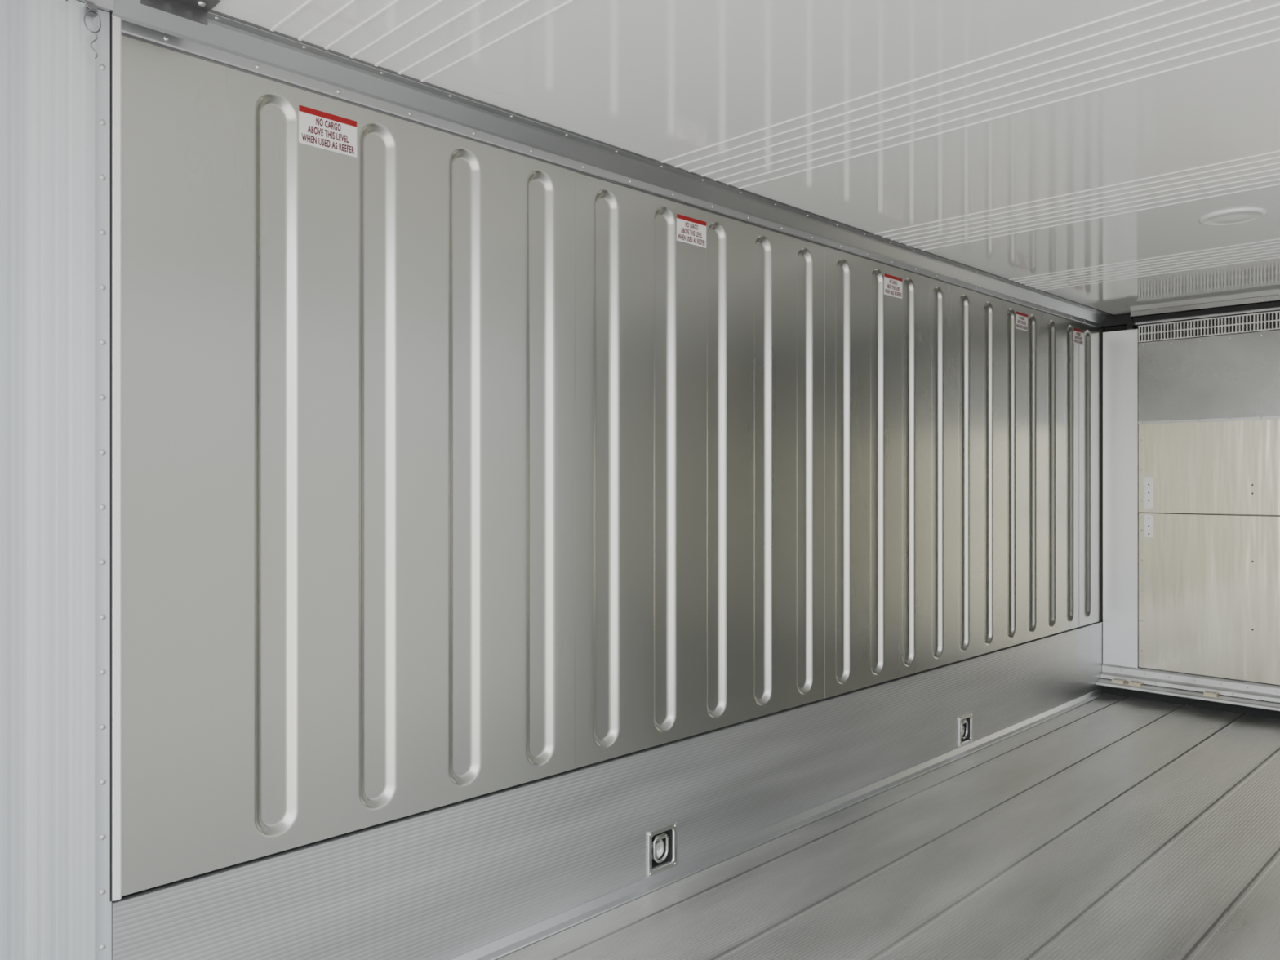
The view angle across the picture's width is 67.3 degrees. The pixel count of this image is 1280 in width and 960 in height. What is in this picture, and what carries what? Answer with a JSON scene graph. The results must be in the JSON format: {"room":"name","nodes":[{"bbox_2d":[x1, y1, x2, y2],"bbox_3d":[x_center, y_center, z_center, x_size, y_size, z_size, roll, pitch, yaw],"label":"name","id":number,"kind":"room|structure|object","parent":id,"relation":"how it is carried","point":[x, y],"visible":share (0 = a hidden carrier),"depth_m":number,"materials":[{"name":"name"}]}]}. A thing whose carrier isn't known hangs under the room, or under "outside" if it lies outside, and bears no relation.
{"room":"refrigerated container interior","nodes":[
{"label":"refrigerated container interior","id":0,"kind":"room"},
{"bbox_2d":[140,0,220,25],"bbox_3d":[-0.995,-1.037,2.084,0.140,0.032,0.075,0,0,-45],"label":"bracket","id":1,"kind":"object","parent":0,"point":[197,11],"depth_m":2.12,"materials":[{"name":"grey metal"}]},
{"bbox_2d":[121,35,1101,896],"bbox_3d":[0.608,0.154,3.946,6.840,2.550,0.120,0,0,-45],"label":"wall","id":2,"kind":"structure","parent":0,"point":[451,473],"depth_m":2.81,"materials":[{"name":"silver metal"}]},
{"bbox_2d":[298,104,356,157],"bbox_3d":[-0.795,-0.889,2.456,0.158,0.094,0.001,0,0,-45],"label":"warning sticker","id":3,"kind":"object","parent":2,"relation":"attached to","point":[317,128],"visible":1,"depth_m":2.45,"materials":[{"name":"white paper"}]},
{"bbox_2d":[76,0,1112,328],"bbox_3d":[0.624,-1.019,3.838,6.710,0.083,0.114,0,0,-45],"label":"trim","id":4,"kind":"structure","parent":2,"relation":"attached to","point":[228,41],"depth_m":2.83,"materials":[{"name":"metal"}]},
{"bbox_2d":[111,621,1103,959],"bbox_3d":[0.932,1.149,4.162,5.867,0.456,0.072,0,0,-45],"label":"baseboard","id":5,"kind":"structure","parent":2,"relation":"attached to","point":[496,874],"depth_m":3.05,"materials":[{"name":"metal"}]},
{"bbox_2d":[647,822,676,876],"bbox_3d":[0.067,1.271,3.321,0.142,0.154,0.042,0,0,-45],"label":"ring","id":6,"kind":"object","parent":5,"relation":"attached to","point":[661,841],"visible":1,"depth_m":3.33,"materials":[{"name":"silver metal"}]},
{"bbox_2d":[958,712,972,747],"bbox_3d":[1.645,1.271,4.899,0.142,0.154,0.042,0,0,-45],"label":"ring","id":7,"kind":"object","parent":5,"relation":"attached to","point":[965,722],"visible":0.94,"depth_m":4.91,"materials":[{"name":"silver metal"}]},
{"bbox_2d":[676,213,706,248],"bbox_3d":[0.185,-0.889,3.436,0.158,0.094,0.001,0,0,-45],"label":"warning sticker","id":8,"kind":"object","parent":2,"relation":"attached to","point":[690,230],"visible":1,"depth_m":3.43,"materials":[{"name":"white paper"}]},
{"bbox_2d":[884,273,902,298],"bbox_3d":[1.163,-0.889,4.414,0.158,0.094,0.001,0,0,-45],"label":"warning sticker","id":9,"kind":"object","parent":2,"relation":"attached to","point":[892,284],"visible":1,"depth_m":4.41,"materials":[{"name":"white paper"}]},
{"bbox_2d":[1015,311,1027,331],"bbox_3d":[2.140,-0.889,5.391,0.158,0.094,0.001,0,0,-45],"label":"warning sticker","id":10,"kind":"object","parent":2,"relation":"attached to","point":[1021,319],"visible":1,"depth_m":5.39,"materials":[{"name":"white paper"}]},
{"bbox_2d":[1073,328,1083,345],"bbox_3d":[2.723,-0.889,5.974,0.158,0.094,0.001,0,0,-45],"label":"warning sticker","id":11,"kind":"object","parent":2,"relation":"attached to","point":[1077,334],"visible":1,"depth_m":5.97,"materials":[{"name":"white paper"}]},
{"bbox_2d":[211,0,1279,316],"bbox_3d":[1.534,-1.089,3.019,6.840,0.064,2.700,0,0,-45],"label":"ceiling","id":12,"kind":"structure","parent":0,"point":[1077,151],"depth_m":2.71,"materials":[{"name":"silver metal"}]},
{"bbox_2d":[1198,208,1267,226],"bbox_3d":[2.383,-1.054,3.868,0.236,0.014,0.236,0,0,-45],"label":"ceiling lamp","id":13,"kind":"object","parent":12,"relation":"attached to","point":[1239,215],"depth_m":3.84,"materials":[{"name":"white plastic"}]},
{"bbox_2d":[494,692,1279,959],"bbox_3d":[1.506,1.398,2.991,6.760,0.043,2.620,0,0,-45],"label":"floor","id":14,"kind":"structure","parent":0,"point":[1109,826],"depth_m":3.45,"materials":[{"name":"metal"}]},
{"bbox_2d":[0,0,121,959],"bbox_3d":[-1.470,0.181,1.814,0.887,2.395,0.075,0,0,-45],"label":"post","id":15,"kind":"object","parent":14,"relation":"on","point":[60,104],"visible":1,"depth_m":2.01,"materials":[{"name":"silver metal"}]},
{"bbox_2d":[65,0,101,58],"bbox_3d":[-1.175,-0.967,2.030,0.023,0.143,0.068,0,0,32],"label":"lanyard","id":16,"kind":"object","parent":15,"relation":"hanging from","point":[91,9],"visible":1,"depth_m":2.04,"materials":[{"name":"silver metal"}]},
{"bbox_2d":[1099,325,1279,684],"bbox_3d":[3.912,0.159,5.397,0.116,2.540,2.620,0,0,-45],"label":"wall","id":17,"kind":"structure","parent":0,"point":[1209,406],"depth_m":5.79,"materials":[{"name":"grey"}]},
{"bbox_2d":[1100,314,1138,667],"bbox_3d":[3.070,0.163,6.164,0.079,2.432,0.224,0,0,-45],"label":"trim","id":18,"kind":"structure","parent":17,"relation":"attached to","point":[1119,348],"depth_m":6.16,"materials":[{"name":"white metal"}]},
{"bbox_2d":[1144,476,1153,508],"bbox_3d":[3.196,0.079,6.041,0.008,0.200,0.048,0,0,-45],"label":"wall plate","id":19,"kind":"object","parent":17,"relation":"attached to","point":[1148,481],"visible":1,"depth_m":6.04,"materials":[{"name":"white metal"}]},
{"bbox_2d":[1144,515,1153,537],"bbox_3d":[3.196,0.289,6.041,0.008,0.140,0.048,0,0,-45],"label":"wall plate","id":20,"kind":"object","parent":17,"relation":"attached to","point":[1148,519],"visible":1,"depth_m":6.04,"materials":[{"name":"white metal"}]},
{"bbox_2d":[1096,663,1279,719],"bbox_3d":[3.858,1.283,5.324,0.154,0.192,2.503,0,0,-45],"label":"door sill","id":21,"kind":"structure","parent":17,"relation":"attached to","point":[1241,696],"depth_m":5.83,"materials":[{"name":"metal"}]},
{"bbox_2d":[1130,294,1279,325],"bbox_3d":[3.868,-1.021,5.352,0.099,0.076,2.100,0,0,-45],"label":"trim","id":22,"kind":"structure","parent":17,"relation":"attached to","point":[1269,303],"depth_m":5.78,"materials":[{"name":"grey metal"}]},
{"bbox_2d":[1137,310,1279,342],"bbox_3d":[3.889,-0.926,5.374,0.036,0.110,2.048,0,0,-45],"label":"air vent","id":23,"kind":"object","parent":17,"relation":"in","point":[1264,321],"visible":1,"depth_m":5.80,"materials":[{"name":"metal"}]}
]}

